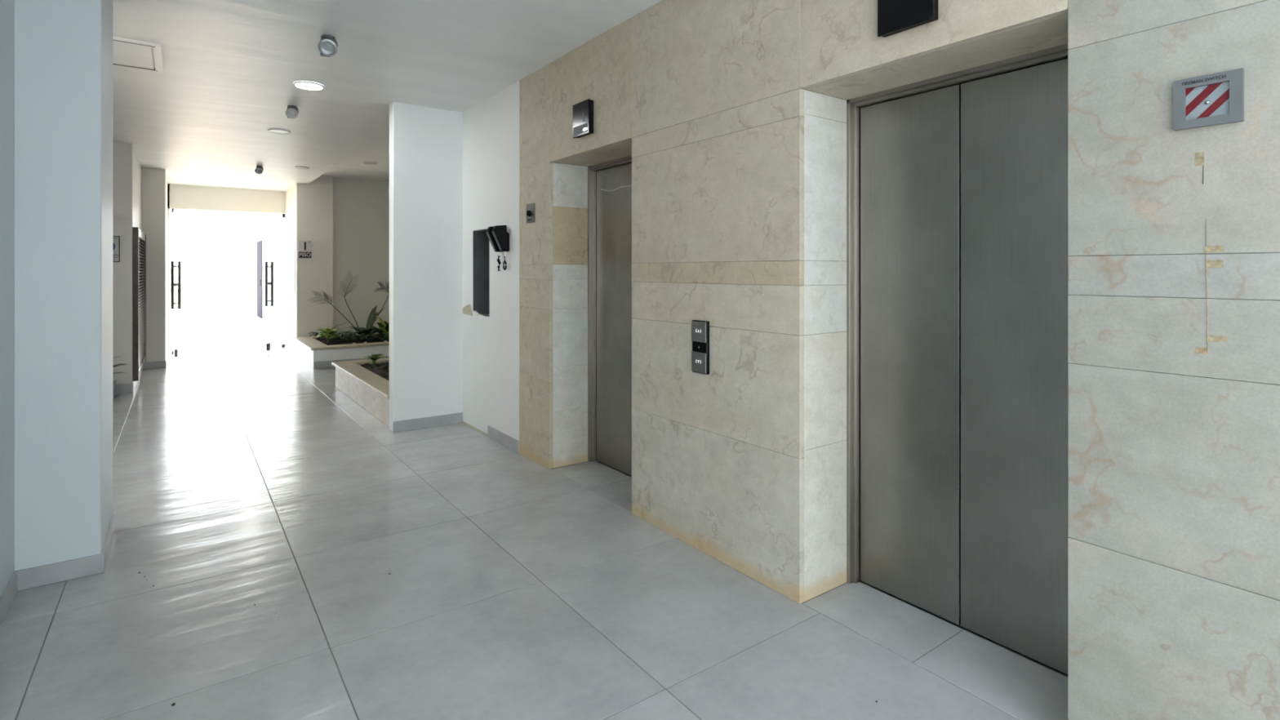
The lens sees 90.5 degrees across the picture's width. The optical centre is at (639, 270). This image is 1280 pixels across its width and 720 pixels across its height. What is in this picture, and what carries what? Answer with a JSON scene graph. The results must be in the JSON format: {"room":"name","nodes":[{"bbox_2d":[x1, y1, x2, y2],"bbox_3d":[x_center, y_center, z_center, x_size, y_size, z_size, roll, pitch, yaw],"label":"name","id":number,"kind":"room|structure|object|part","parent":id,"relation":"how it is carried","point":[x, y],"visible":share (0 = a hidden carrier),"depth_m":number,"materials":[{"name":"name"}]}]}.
{"room":"elevator lobby","nodes":[
{"label":"elevator lobby","id":0,"kind":"room"},
{"bbox_2d":[0,0,14,596],"bbox_3d":[-1.746,-0.031,1.237,0.200,2.862,3.650,0,0,-36],"label":"wall","id":1,"kind":"structure","parent":0,"point":[6,6],"depth_m":2.65,"materials":[{"name":"white paint"}]},
{"bbox_2d":[0,571,17,624],"bbox_3d":[-1.657,1.355,1.294,0.011,0.087,3.638,0,0,-36],"label":"baseboard","id":2,"kind":"structure","parent":1,"relation":"attached to","point":[6,597],"depth_m":2.63,"materials":[{"name":"grey tile"}]},
{"bbox_2d":[14,0,112,570],"bbox_3d":[-2.879,-0.031,3.052,0.490,2.862,0.620,0,0,-36],"label":"wall pillar","id":3,"kind":"structure","parent":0,"point":[64,48],"depth_m":2.86,"materials":[{"name":"white paint"}]},
{"bbox_2d":[13,511,115,591],"bbox_3d":[-2.790,1.355,3.109,0.301,0.087,0.631,0,0,-36],"label":"baseboard","id":4,"kind":"structure","parent":3,"relation":"attached to","point":[28,578],"depth_m":2.87,"materials":[{"name":"grey tile"}]},
{"bbox_2d":[112,142,141,384],"bbox_3d":[-7.160,-0.031,7.638,1.745,2.862,2.090,0,0,-36],"label":"wall","id":5,"kind":"structure","parent":0,"point":[126,167],"depth_m":7.26,"materials":[{"name":"paint"}]},
{"bbox_2d":[112,235,119,262],"bbox_3d":[-6.006,-0.247,7.162,0.209,0.295,0.014,0,0,-36],"label":"safety sign","id":6,"kind":"object","parent":5,"relation":"attached to","point":[116,239],"visible":0.38,"depth_m":7.20,"materials":[{"name":"white plastic"}]},
{"bbox_2d":[132,226,146,381],"bbox_3d":[-6.416,0.385,8.145,0.055,1.780,2.000,0,0,-36],"label":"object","id":7,"kind":"object","parent":5,"relation":"attached to","point":[139,237],"visible":1,"depth_m":7.51,"materials":[{"name":"brown paint"}]},
{"bbox_3d":[-6.406,0.385,8.091,0.008,1.580,1.780,0,0,-36],"label":"panel","id":8,"kind":"part","parent":7,"relation":"part of","materials":[{"name":"grey metal"}]},
{"bbox_3d":[-6.388,-0.455,8.104,0.052,0.100,1.780,0,0,-36],"label":"rail","id":9,"kind":"part","parent":7,"relation":"part of","materials":[{"name":"white paint"}]},
{"bbox_3d":[-6.388,1.225,8.104,0.052,0.100,1.780,0,0,-36],"label":"rail","id":10,"kind":"part","parent":7,"relation":"part of","materials":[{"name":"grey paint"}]},
{"bbox_2d":[115,349,168,394],"bbox_3d":[-7.048,1.344,8.744,0.824,0.109,3.770,0,0,-36],"label":"baseboard","id":11,"kind":"structure","parent":5,"relation":"attached to","point":[130,387],"depth_m":7.60,"materials":[{"name":"grey tile"}]},
{"bbox_2d":[141,167,167,362],"bbox_3d":[-8.211,-0.031,9.322,2.015,2.862,1.870,0,0,-36],"label":"wall","id":12,"kind":"structure","parent":0,"point":[153,181],"depth_m":9.08,"materials":[{"name":"white paint"}]},
{"bbox_2d":[170,208,181,358],"bbox_3d":[-7.584,0.178,10.373,0.130,2.436,0.742,0,0,-36],"label":"door","id":13,"kind":"structure","parent":12,"relation":"in","point":[173,264],"depth_m":10.19,"materials":[{"name":"glass"}]},
{"bbox_3d":[-7.444,0.228,10.103,0.040,0.765,0.042,0,0,-36],"label":"handle","id":14,"kind":"part","parent":13,"relation":"part of","materials":[{"name":"metal"}]},
{"bbox_3d":[-7.596,0.194,10.354,0.010,2.388,0.720,0,0,-40],"label":"pane","id":15,"kind":"part","parent":13,"relation":"part of","materials":[{"name":"clear glass"}]},
{"bbox_3d":[-7.375,0.228,10.160,0.040,0.765,0.042,0,0,-36],"label":"handle","id":16,"kind":"part","parent":13,"relation":"part of","materials":[{"name":"metal"}]},
{"bbox_2d":[167,183,285,354],"bbox_3d":[-7.229,-0.150,11.278,5.900,3.100,0.150,0,0,-36],"label":"wall","id":17,"kind":"structure","parent":0,"point":[180,197],"depth_m":11.10,"materials":[{"name":"white paint"}]},
{"bbox_2d":[265,212,284,351],"bbox_3d":[-6.431,0.178,11.264,0.131,2.436,0.762,0,0,-6],"label":"door","id":18,"kind":"structure","parent":17,"relation":"in","point":[268,345],"depth_m":10.94,"materials":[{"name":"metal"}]},
{"bbox_3d":[-6.446,0.228,10.949,0.040,0.765,0.042,0,0,-36],"label":"handle","id":19,"kind":"part","parent":18,"relation":"part of","materials":[{"name":"metal"}]},
{"bbox_3d":[-6.357,0.228,10.965,0.040,0.765,0.042,0,0,-36],"label":"handle","id":20,"kind":"part","parent":18,"relation":"part of","materials":[{"name":"metal"}]},
{"bbox_2d":[285,174,333,353],"bbox_3d":[-5.896,-0.150,11.286,0.555,3.100,1.400,0,0,-36],"label":"wall pillar","id":21,"kind":"structure","parent":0,"point":[308,206],"depth_m":10.76,"materials":[{"name":"white paint"}]},
{"bbox_2d":[294,250,295,293],"bbox_3d":[-5.801,0.015,10.670,0.012,0.710,0.030,0,0,-36],"label":"metal strip","id":22,"kind":"object","parent":21,"relation":"attached to","point":[295,251],"visible":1,"depth_m":10.66,"materials":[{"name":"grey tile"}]},
{"bbox_2d":[297,240,311,257],"bbox_3d":[-5.608,-0.360,10.620,0.195,0.290,0.015,0,0,-36],"label":"sign","id":23,"kind":"object","parent":21,"relation":"attached to","point":[304,247],"visible":1,"depth_m":10.62,"materials":[{"name":"white plastic"}]},
{"bbox_2d":[333,177,389,334],"bbox_3d":[-4.808,-0.150,11.609,1.588,3.100,0.150,0,0,-36],"label":"wall","id":24,"kind":"structure","parent":0,"point":[361,207],"depth_m":11.36,"materials":[{"name":"paint"}]},
{"bbox_2d":[112,0,661,191],"bbox_3d":[-2.908,-1.637,5.302,5.900,0.350,15.000,0,0,-36],"label":"ceiling","id":25,"kind":"structure","parent":0,"point":[231,68],"depth_m":4.62,"materials":[{"name":"paint"}]},
{"bbox_2d":[112,36,163,72],"bbox_3d":[-3.542,-1.453,4.177,0.635,0.016,0.660,0,0,-36],"label":"access panel","id":26,"kind":"object","parent":25,"relation":"attached to","point":[129,53],"visible":0.4,"depth_m":4.25,"materials":[{"name":"white plastic"}]},
{"bbox_2d":[242,177,258,179],"bbox_3d":[-6.136,-1.456,10.001,0.220,0.012,0.220,0,0,-36],"label":"recessed light","id":27,"kind":"object","parent":25,"relation":"in","point":[246,178],"visible":1,"depth_m":9.98,"materials":[{"name":"white plastic"}]},
{"bbox_2d":[254,165,263,173],"bbox_3d":[-5.314,-1.408,8.858,0.097,0.118,0.128,0,0,-24],"label":"ceiling spotlight","id":28,"kind":"object","parent":25,"relation":"attached to","point":[259,170],"visible":1,"depth_m":8.84,"materials":[{"name":"grey metal"}]},
{"bbox_2d":[267,128,290,133],"bbox_3d":[-3.773,-1.456,6.638,0.210,0.012,0.210,0,0,-36],"label":"recessed light","id":29,"kind":"object","parent":25,"relation":"in","point":[272,131],"visible":1,"depth_m":6.62,"materials":[{"name":"white plastic"}]},
{"bbox_2d":[269,130,288,133],"bbox_3d":[-3.773,-1.457,6.638,0.185,0.006,0.185,0,0,-36],"label":"diffuser","id":30,"kind":"object","parent":29,"relation":"attached to","point":[272,131],"depth_m":6.64,"materials":[{"name":"white plastic"}]},
{"bbox_2d":[285,105,298,119],"bbox_3d":[-3.087,-1.407,5.631,0.099,0.121,0.131,0,0,-24],"label":"ceiling spotlight","id":31,"kind":"object","parent":25,"relation":"attached to","point":[292,111],"visible":1,"depth_m":5.61,"materials":[{"name":"grey metal"}]},
{"bbox_2d":[294,166,309,168],"bbox_3d":[-4.766,-1.456,8.956,0.180,0.012,0.180,0,0,-36],"label":"recessed light","id":32,"kind":"object","parent":25,"relation":"in","point":[299,167],"visible":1,"depth_m":8.95,"materials":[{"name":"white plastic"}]},
{"bbox_2d":[293,80,324,90],"bbox_3d":[-2.606,-1.456,4.995,0.216,0.012,0.216,0,0,-36],"label":"recessed light","id":33,"kind":"object","parent":25,"relation":"in","point":[305,85],"visible":1,"depth_m":4.98,"materials":[{"name":"white plastic"}]},
{"bbox_2d":[295,83,322,89],"bbox_3d":[-2.606,-1.457,4.995,0.190,0.006,0.190,0,0,-36],"label":"diffuser","id":34,"kind":"object","parent":33,"relation":"attached to","point":[303,86],"depth_m":5.00,"materials":[{"name":"white plastic"}]},
{"bbox_2d":[318,35,337,57],"bbox_3d":[-1.948,-1.402,3.962,0.108,0.131,0.141,0,0,-24],"label":"ceiling spotlight","id":35,"kind":"object","parent":25,"relation":"attached to","point":[327,45],"visible":1,"depth_m":3.94,"materials":[{"name":"grey metal"}]},
{"bbox_2d":[362,161,377,164],"bbox_3d":[-4.075,-1.626,9.579,0.220,0.012,0.220,0,0,-36],"label":"recessed light","id":36,"kind":"object","parent":25,"relation":"in","point":[363,162],"visible":1,"depth_m":9.55,"materials":[{"name":"white plastic"}]},
{"bbox_2d":[389,102,462,432],"bbox_3d":[-1.843,-0.116,5.781,0.819,3.032,0.150,0,0,-36],"label":"column","id":37,"kind":"structure","parent":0,"point":[426,143],"depth_m":5.65,"materials":[{"name":"white paint"}]},
{"bbox_2d":[0,346,1067,719],"bbox_3d":[-2.753,1.499,5.088,5.900,0.201,15.428,0,0,-36],"label":"floor","id":38,"kind":"structure","parent":0,"point":[517,588],"depth_m":2.64,"materials":[{"name":"grey tile"}]},
{"bbox_2d":[112,380,115,399],"bbox_3d":[-4.997,1.319,4.914,1.140,0.159,4.820,0,0,-36],"label":"planter","id":39,"kind":"object","parent":38,"relation":"on","point":[113,381],"visible":0.09,"depth_m":7.07,"materials":[{"name":"grey tile"}]},
{"bbox_3d":[-5.022,1.316,4.896,1.078,0.128,4.696,0,0,-36],"label":"soil","id":40,"kind":"object","parent":39,"relation":"in","visible":0},
{"bbox_2d":[112,355,127,374],"bbox_3d":[-5.846,1.102,6.793,0.598,0.337,0.482,0,0,-20],"label":"leaf plant","id":41,"kind":"object","parent":40,"relation":"on","point":[117,365],"visible":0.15,"depth_m":6.97,"materials":[{"name":"green plant"}]},
{"bbox_2d":[292,333,389,368],"bbox_3d":[-4.381,1.250,10.363,2.056,0.299,1.861,0,0,-36],"label":"planter","id":42,"kind":"object","parent":38,"relation":"on","point":[315,353],"visible":0.52,"depth_m":9.38,"materials":[{"name":"beige stone"}]},
{"bbox_3d":[-3.837,1.349,9.647,2.015,0.099,0.008,0,0,-36],"label":"skirting","id":43,"kind":"part","parent":42,"relation":"part of","materials":[{"name":"grey tile"}]},
{"bbox_2d":[315,335,389,345],"bbox_3d":[-4.366,1.243,10.374,1.576,0.274,1.346,0,0,-36],"label":"soil","id":44,"kind":"object","parent":42,"relation":"in","point":[323,340],"visible":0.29,"depth_m":10.14,"materials":[{"name":"brown soil"}]},
{"bbox_2d":[308,331,323,339],"bbox_3d":[-5.232,1.047,10.310,0.315,0.138,0.285,0,0,-36],"label":"leafy plant","id":45,"kind":"object","parent":44,"relation":"on","point":[316,333],"visible":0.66,"depth_m":10.28,"materials":[{"name":"green plant"}]},
{"bbox_2d":[315,328,340,342],"bbox_3d":[-4.876,1.003,9.933,0.324,0.227,0.381,0,0,2],"label":"leafy plant","id":46,"kind":"object","parent":44,"relation":"on","point":[327,332],"visible":0.98,"depth_m":9.90,"materials":[{"name":"green plant"}]},
{"bbox_2d":[330,332,346,340],"bbox_3d":[-4.902,1.058,10.267,0.238,0.116,0.273,0,0,7],"label":"plant","id":47,"kind":"object","parent":44,"relation":"on","point":[338,332],"visible":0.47,"depth_m":10.28,"materials":[{"name":"green plant"}]},
{"bbox_2d":[332,333,351,342],"bbox_3d":[-4.665,1.051,9.894,0.243,0.131,0.262,0,0,5],"label":"plant","id":48,"kind":"object","parent":44,"relation":"on","point":[343,335],"visible":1,"depth_m":9.87,"materials":[{"name":"green plant"}]},
{"bbox_2d":[338,333,357,340],"bbox_3d":[-4.674,1.059,10.128,0.212,0.115,0.241,0,0,23],"label":"plant","id":49,"kind":"object","parent":44,"relation":"on","point":[348,335],"visible":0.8,"depth_m":10.15,"materials":[{"name":"green plant"}]},
{"bbox_2d":[308,271,389,334],"bbox_3d":[-4.707,0.554,10.389,1.361,1.132,0.311,0,0,-36],"label":"palm","id":50,"kind":"object","parent":44,"relation":"on","point":[388,286],"visible":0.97,"depth_m":10.43,"materials":[{"name":"green plant"}]},
{"bbox_3d":[-4.856,0.766,10.258,0.028,0.708,0.729,0,0,40],"label":"stem","id":51,"kind":"part","parent":50,"relation":"part of","materials":[{"name":"green plant"}]},
{"bbox_3d":[-4.737,0.613,10.470,0.266,1.008,0.028,0,0,-29],"label":"stem","id":52,"kind":"part","parent":50,"relation":"part of","materials":[{"name":"green plant"}]},
{"bbox_3d":[-4.415,0.699,10.583,0.452,0.843,0.084,0,0,-20],"label":"stem","id":53,"kind":"part","parent":50,"relation":"part of","materials":[{"name":"green plant"}]},
{"bbox_2d":[351,333,366,341],"bbox_3d":[-4.427,1.057,10.009,0.272,0.119,0.230,0,0,-36],"label":"plant","id":54,"kind":"object","parent":44,"relation":"on","point":[359,335],"visible":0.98,"depth_m":9.98,"materials":[{"name":"green plant"}]},
{"bbox_2d":[342,326,379,339],"bbox_3d":[-4.484,1.014,10.403,0.593,0.211,0.573,0,0,-2],"label":"plant","id":55,"kind":"object","parent":44,"relation":"on","point":[361,331],"visible":0.55,"depth_m":10.33,"materials":[{"name":"green plant"}]},
{"bbox_2d":[359,334,376,342],"bbox_3d":[-4.252,1.060,9.904,0.266,0.114,0.226,0,0,-36],"label":"plant","id":56,"kind":"object","parent":44,"relation":"on","point":[367,336],"visible":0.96,"depth_m":9.90,"materials":[{"name":"green plant"}]},
{"bbox_2d":[366,305,384,329],"bbox_3d":[-4.548,0.854,10.879,0.164,0.523,0.321,0,0,31],"label":"plant","id":57,"kind":"object","parent":44,"relation":"on","point":[371,317],"visible":0.56,"depth_m":10.85,"materials":[{"name":"green plant"}]},
{"bbox_2d":[368,333,386,341],"bbox_3d":[-4.171,1.057,10.078,0.260,0.119,0.257,0,0,-36],"label":"plant","id":58,"kind":"object","parent":44,"relation":"on","point":[376,334],"visible":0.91,"depth_m":10.08,"materials":[{"name":"green plant"}]},
{"bbox_2d":[369,315,389,338],"bbox_3d":[-4.169,0.925,10.528,0.589,0.382,0.586,0,0,-36],"label":"plant","id":59,"kind":"object","parent":44,"relation":"on","point":[384,326],"visible":0.51,"depth_m":10.40,"materials":[{"name":"green plant"}]},
{"bbox_2d":[381,332,389,341],"bbox_3d":[-4.020,1.052,10.135,0.244,0.128,0.251,0,0,-36],"label":"plant","id":60,"kind":"object","parent":44,"relation":"on","point":[388,334],"visible":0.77,"depth_m":10.10,"materials":[{"name":"green plant"}]},
{"bbox_2d":[331,357,389,426],"bbox_3d":[-2.329,1.250,7.077,1.581,0.299,2.551,0,0,-36],"label":"planter","id":61,"kind":"object","parent":38,"relation":"on","point":[370,390],"visible":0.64,"depth_m":6.57,"materials":[{"name":"beige stone"}]},
{"bbox_2d":[360,363,389,381],"bbox_3d":[-2.314,1.245,7.088,1.181,0.270,2.116,0,0,-36],"label":"soil","id":62,"kind":"object","parent":61,"relation":"in","point":[378,369],"visible":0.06,"depth_m":7.35,"materials":[{"name":"brown soil"}]},
{"bbox_2d":[360,353,383,366],"bbox_3d":[-3.162,1.065,7.519,0.236,0.141,0.200,0,0,0],"label":"leafy plant","id":63,"kind":"object","parent":62,"relation":"on","point":[374,357],"visible":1,"depth_m":7.50,"materials":[{"name":"green plant"}]},
{"bbox_2d":[462,0,1279,719],"bbox_3d":[0.645,-0.031,3.119,0.500,2.862,7.300,0,0,-36],"label":"wall","id":64,"kind":"structure","parent":0,"point":[730,115],"depth_m":2.66,"materials":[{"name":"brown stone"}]},
{"bbox_2d":[473,229,488,316],"bbox_3d":[-1.299,0.018,5.556,0.191,0.747,0.374,0,0,-36],"label":"electrical recess","id":65,"kind":"object","parent":64,"relation":"attached to","point":[481,240],"visible":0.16,"depth_m":5.69,"materials":[{"name":"grey metal"}]},
{"bbox_2d":[485,226,502,271],"bbox_3d":[-1.165,-0.179,5.081,0.135,0.361,0.044,0,0,-36],"label":"handset","id":66,"kind":"object","parent":64,"relation":"attached to","point":[489,233],"visible":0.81,"depth_m":5.06,"materials":[{"name":"black plastic"}]},
{"bbox_2d":[491,225,509,270],"bbox_3d":[-1.097,-0.182,4.988,0.135,0.355,0.057,0,0,-36],"label":"restroom sign","id":67,"kind":"object","parent":64,"relation":"attached to","point":[500,233],"visible":1,"depth_m":4.98,"materials":[{"name":"black plastic"}]},
{"bbox_2d":[487,425,519,453],"bbox_3d":[-1.107,1.351,5.111,0.010,0.095,0.591,0,0,-36],"label":"baseboard","id":68,"kind":"structure","parent":64,"relation":"attached to","point":[510,442],"depth_m":5.09,"materials":[{"name":"grey tile"}]},
{"bbox_2d":[526,203,534,223],"bbox_3d":[-0.823,-0.426,4.699,0.034,0.142,0.136,0,0,-36],"label":"switch","id":69,"kind":"object","parent":64,"relation":"attached to","point":[530,207],"visible":1,"depth_m":4.69,"materials":[{"name":"metal"}]},
{"bbox_2d":[573,98,593,137],"bbox_3d":[-0.364,-0.969,4.057,0.041,0.214,0.202,0,0,-36],"label":"indicator","id":70,"kind":"object","parent":64,"relation":"attached to","point":[583,112],"visible":1,"depth_m":4.02,"materials":[{"name":"black glass"}]},
{"bbox_2d":[587,155,635,477],"bbox_3d":[-0.031,0.319,4.293,0.140,2.170,1.010,0,0,-36],"label":"elevator door","id":71,"kind":"structure","parent":64,"relation":"in","point":[610,263],"depth_m":4.52,"materials":[{"name":"metal"}]},
{"bbox_3d":[-0.021,1.401,4.300,0.055,0.006,0.950,0,0,-36],"label":"sill","id":72,"kind":"part","parent":71,"relation":"part of","materials":[{"name":"metal"}]},
{"bbox_2d":[691,320,709,374],"bbox_3d":[0.300,0.379,3.152,0.025,0.261,0.112,0,0,-36],"label":"panel","id":73,"kind":"object","parent":64,"relation":"attached to","point":[700,329],"visible":1,"depth_m":3.14,"materials":[{"name":"grey metal"}]},
{"bbox_2d":[877,0,937,37],"bbox_3d":[0.946,-0.966,2.245,0.041,0.219,0.215,0,0,-36],"label":"indicator","id":74,"kind":"object","parent":64,"relation":"attached to","point":[894,16],"visible":1,"depth_m":2.24,"materials":[{"name":"black glass"}]},
{"bbox_2d":[846,44,1069,677],"bbox_3d":[1.275,0.319,2.487,0.140,2.170,0.993,0,0,-36],"label":"elevator door","id":75,"kind":"structure","parent":64,"relation":"in","point":[957,183],"depth_m":2.48,"materials":[{"name":"metal"}]},
{"bbox_3d":[1.133,0.330,2.680,0.030,2.124,0.446,0,0,-36],"label":"door panel","id":76,"kind":"part","parent":75,"relation":"part of","materials":[{"name":"metal"}]},
{"bbox_3d":[1.285,1.401,2.494,0.055,0.006,0.933,0,0,-36],"label":"sill","id":77,"kind":"part","parent":75,"relation":"part of","materials":[{"name":"metal"}]},
{"bbox_3d":[1.406,0.330,2.303,0.030,2.124,0.473,0,0,-36],"label":"door panel","id":78,"kind":"part","parent":75,"relation":"part of","materials":[{"name":"metal"}]},
{"bbox_2d":[1195,151,1204,165],"bbox_3d":[1.425,-0.285,1.616,0.001,0.036,0.017,0,0,-36],"label":"scrap","id":79,"kind":"object","parent":64,"relation":"attached to","point":[1199,157],"visible":1,"depth_m":1.62,"materials":[{"name":"beige paper"}]},
{"bbox_2d":[1195,346,1207,354],"bbox_3d":[1.427,0.203,1.613,0.001,0.016,0.022,0,0,-36],"label":"scrap","id":80,"kind":"object","parent":64,"relation":"attached to","point":[1198,350],"visible":1,"depth_m":1.61,"materials":[{"name":"beige paper"}]},
{"bbox_2d":[1205,219,1208,351],"bbox_3d":[1.433,0.037,1.605,0.002,0.335,0.005,0,0,-36],"label":"glue line","id":81,"kind":"object","parent":64,"relation":"attached to","point":[1206,220],"visible":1,"depth_m":1.60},
{"bbox_2d":[1173,67,1244,130],"bbox_3d":[1.429,-0.428,1.598,0.016,0.127,0.133,0,0,-36],"label":"switch box","id":82,"kind":"object","parent":64,"relation":"attached to","point":[1218,98],"visible":1,"depth_m":1.59,"materials":[{"name":"grey metal"}]},
{"bbox_3d":[1.433,-0.427,1.601,0.005,0.082,0.086,0,0,-36],"label":"striped plate","id":83,"kind":"part","parent":82,"relation":"part of","materials":[{"name":"red plastic"}]},
{"bbox_2d":[1204,245,1223,252],"bbox_3d":[1.442,-0.055,1.593,0.001,0.017,0.037,0,0,-36],"label":"scrap","id":84,"kind":"object","parent":64,"relation":"attached to","point":[1207,248],"visible":1,"depth_m":1.59,"materials":[{"name":"beige paper"}]},
{"bbox_2d":[1206,259,1222,267],"bbox_3d":[1.442,-0.018,1.593,0.001,0.021,0.032,0,0,-36],"label":"scrap","id":85,"kind":"object","parent":64,"relation":"attached to","point":[1210,264],"visible":1,"depth_m":1.59,"materials":[{"name":"beige paper"}]},
{"bbox_2d":[1208,335,1226,342],"bbox_3d":[1.446,0.171,1.588,0.001,0.017,0.034,0,0,-36],"label":"scrap","id":86,"kind":"object","parent":64,"relation":"attached to","point":[1211,338],"visible":1,"depth_m":1.59,"materials":[{"name":"beige paper"}]},
{"label":"outside","id":87,"kind":"structure","parent":0,"visible":0},
{"bbox_2d":[169,283,284,353],"bbox_3d":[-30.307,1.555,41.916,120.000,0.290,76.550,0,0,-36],"label":"ground","id":88,"kind":"structure","parent":87,"point":[206,320],"depth_m":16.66,"materials":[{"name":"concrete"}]},
{"bbox_2d":[181,220,257,290],"bbox_3d":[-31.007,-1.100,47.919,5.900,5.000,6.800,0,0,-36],"label":"house","id":89,"kind":"structure","parent":88,"relation":"on","point":[223,256],"depth_m":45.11,"materials":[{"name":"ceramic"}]},
{"bbox_3d":[-30.603,-0.200,44.460,0.840,1.040,0.020,0,0,-36],"label":"pane","id":90,"kind":"part","parent":89,"relation":"part of","materials":[{"name":"white glass"}]},
{"bbox_3d":[-29.226,-0.200,45.456,0.840,1.040,0.020,0,0,-36],"label":"pane","id":91,"kind":"part","parent":89,"relation":"part of","materials":[{"name":"white glass"}]},
{"bbox_3d":[-27.848,-0.200,46.452,0.840,1.040,0.020,0,0,-36],"label":"pane","id":92,"kind":"part","parent":89,"relation":"part of","materials":[{"name":"white glass"}]},
{"bbox_2d":[257,219,284,330],"bbox_3d":[-9.079,-0.400,16.141,0.300,3.600,9.900,0,0,-36],"label":"wall","id":93,"kind":"structure","parent":88,"relation":"on","point":[272,232],"depth_m":16.33,"materials":[{"name":"white paint"}]},
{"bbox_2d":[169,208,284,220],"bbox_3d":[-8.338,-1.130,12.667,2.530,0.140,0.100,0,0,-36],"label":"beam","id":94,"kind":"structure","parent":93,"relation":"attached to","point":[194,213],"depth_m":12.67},
{"bbox_2d":[257,240,262,318],"bbox_3d":[-11.569,0.249,19.277,0.060,2.299,1.360,0,0,-36],"label":"service door","id":95,"kind":"structure","parent":93,"relation":"in","point":[260,244],"depth_m":19.02,"materials":[{"name":"metal"}]}
]}

